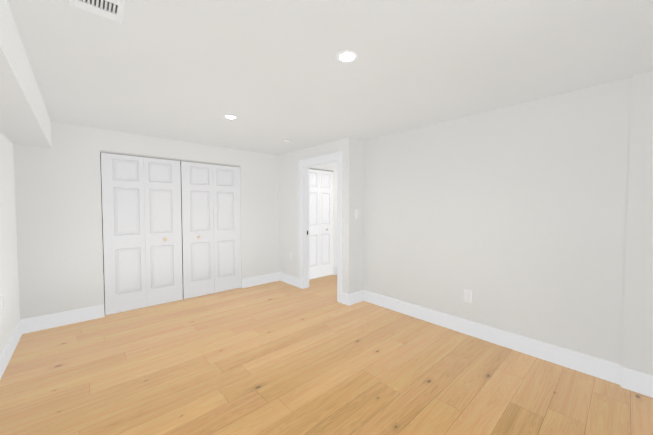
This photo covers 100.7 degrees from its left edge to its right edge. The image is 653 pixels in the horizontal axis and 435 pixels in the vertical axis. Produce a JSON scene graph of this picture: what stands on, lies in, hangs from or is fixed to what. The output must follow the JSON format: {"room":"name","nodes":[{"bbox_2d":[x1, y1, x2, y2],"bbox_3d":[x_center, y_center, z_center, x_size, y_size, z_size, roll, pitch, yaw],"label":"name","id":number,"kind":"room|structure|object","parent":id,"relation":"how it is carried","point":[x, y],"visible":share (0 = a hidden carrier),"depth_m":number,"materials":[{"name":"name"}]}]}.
{"room":"empty bedroom","nodes":[
{"label":"empty bedroom","id":0,"kind":"room"},
{"bbox_2d":[0,132,19,354],"bbox_3d":[-1.836,0.155,1.160,0.120,2.354,6.120,-2,3,-42],"label":"wall","id":1,"kind":"structure","parent":0,"point":[10,314],"depth_m":2.58,"materials":[{"name":"paint"}]},
{"bbox_2d":[0,296,3,313],"bbox_3d":[-2.783,0.749,2.326,0.008,0.134,0.083,-2,3,-42],"label":"outlet","id":2,"kind":"object","parent":1,"relation":"attached to","point":[2,304],"visible":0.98,"depth_m":2.31,"materials":[{"name":"white plastic"}]},
{"bbox_2d":[13,122,279,319],"bbox_3d":[-2.110,0.054,4.103,3.420,2.354,0.120,-2,3,-42],"label":"wall","id":3,"kind":"structure","parent":0,"point":[58,204],"depth_m":3.25,"materials":[{"name":"paint"}]},
{"bbox_2d":[100,152,232,309],"bbox_3d":[-2.189,0.055,4.054,2.217,2.354,0.032,-2,3,-42],"label":"door frame","id":4,"kind":"structure","parent":0,"point":[102,219],"depth_m":3.46,"materials":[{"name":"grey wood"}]},
{"bbox_2d":[100,150,240,314],"bbox_3d":[-2.138,0.182,4.011,1.821,2.079,0.076,-2,3,-42],"label":"bifold closet door","id":5,"kind":"structure","parent":4,"relation":"in","point":[154,246],"depth_m":3.88,"materials":[{"name":"white wood"}]},
{"bbox_2d":[279,137,348,293],"bbox_3d":[-0.243,0.041,4.497,0.120,2.354,1.797,-2,3,-42],"label":"wall","id":6,"kind":"structure","parent":0,"point":[288,189],"depth_m":4.75,"materials":[{"name":"paint"}]},
{"bbox_2d":[298,151,342,302],"bbox_3d":[-0.073,0.133,4.311,0.154,2.183,1.055,-2,3,-42],"label":"door frame","id":7,"kind":"structure","parent":6,"relation":"attached to","point":[338,156],"depth_m":4.56,"materials":[{"name":"grey wood"}]},
{"bbox_2d":[309,162,337,274],"bbox_3d":[-0.218,-0.002,5.737,1.580,2.354,0.788,-2,3,-42],"label":"wall","id":8,"kind":"structure","parent":0,"point":[332,166],"depth_m":5.55,"materials":[{"name":"paint"}]},
{"bbox_2d":[309,168,332,279],"bbox_3d":[-0.142,0.117,5.288,0.751,2.124,0.076,-2,3,-42],"label":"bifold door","id":9,"kind":"structure","parent":8,"relation":"in","point":[320,223],"depth_m":5.32,"materials":[{"name":"white wood"}]},
{"bbox_2d":[0,274,652,434],"bbox_3d":[0.064,1.303,2.916,5.240,0.060,6.120,-2,3,-42],"label":"floor","id":10,"kind":"structure","parent":0,"point":[279,357],"depth_m":2.18,"materials":[{"name":"brown wood"}]},
{"bbox_2d":[7,0,652,155],"bbox_3d":[0.065,-1.130,2.832,5.240,0.100,6.120,-2,3,-42],"label":"ceiling","id":11,"kind":"structure","parent":0,"point":[271,75],"depth_m":1.81,"materials":[{"name":"paint"}]},
{"bbox_2d":[0,0,51,147],"bbox_3d":[-2.273,-0.899,1.914,0.288,0.299,2.860,-2,3,-42],"label":"soffit beam","id":12,"kind":"structure","parent":11,"relation":"attached to","point":[24,118],"depth_m":1.78,"materials":[{"name":"paint"}]},
{"bbox_2d":[68,0,125,23],"bbox_3d":[-1.069,-1.012,1.263,0.204,0.026,0.305,-2,3,-42],"label":"ceiling vent","id":13,"kind":"object","parent":11,"relation":"in","point":[112,10],"visible":1,"depth_m":1.31,"materials":[{"name":"white metal"}]},
{"bbox_2d":[224,115,236,119],"bbox_3d":[-1.034,-1.080,2.919,0.142,0.004,0.142,-2,3,-42],"label":"recessed light","id":14,"kind":"object","parent":11,"relation":"in","point":[231,117],"visible":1,"depth_m":2.92,"materials":[{"name":"white plastic"}]},
{"bbox_2d":[336,51,357,62],"bbox_3d":[0.133,-1.040,1.756,0.142,0.004,0.142,-2,3,-42],"label":"recessed light","id":15,"kind":"object","parent":11,"relation":"in","point":[347,56],"visible":1,"depth_m":1.75,"materials":[{"name":"white plastic"}]},
{"bbox_2d":[349,137,363,293],"bbox_3d":[0.905,0.044,4.404,1.700,2.354,0.121,-2,3,-42],"label":"wall","id":16,"kind":"structure","parent":0,"point":[356,226],"depth_m":3.89,"materials":[{"name":"paint"}]},
{"bbox_2d":[355,209,358,218],"bbox_3d":[0.446,-0.049,3.898,0.083,0.134,0.010,-2,3,-42],"label":"light switch","id":17,"kind":"object","parent":16,"relation":"attached to","point":[356,213],"visible":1,"depth_m":3.89,"materials":[{"name":"white plastic"}]},
{"bbox_2d":[363,71,652,385],"bbox_3d":[1.780,0.103,2.707,0.155,2.354,3.573,-2,3,-42],"label":"wall","id":18,"kind":"structure","parent":0,"point":[533,220],"depth_m":2.50,"materials":[{"name":"paint"}]},
{"bbox_2d":[0,267,652,397],"bbox_3d":[0.275,1.204,2.678,5.000,0.155,5.250,-2,3,-42],"label":"baseboard","id":19,"kind":"structure","parent":18,"relation":"attached to","point":[632,380],"depth_m":2.81,"materials":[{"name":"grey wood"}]},
{"bbox_2d":[464,289,471,302],"bbox_3d":[1.535,0.855,2.934,0.008,0.134,0.083,-2,3,-42],"label":"outlet","id":20,"kind":"object","parent":18,"relation":"attached to","point":[468,296],"visible":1,"depth_m":2.93,"materials":[{"name":"white plastic"}]}
]}

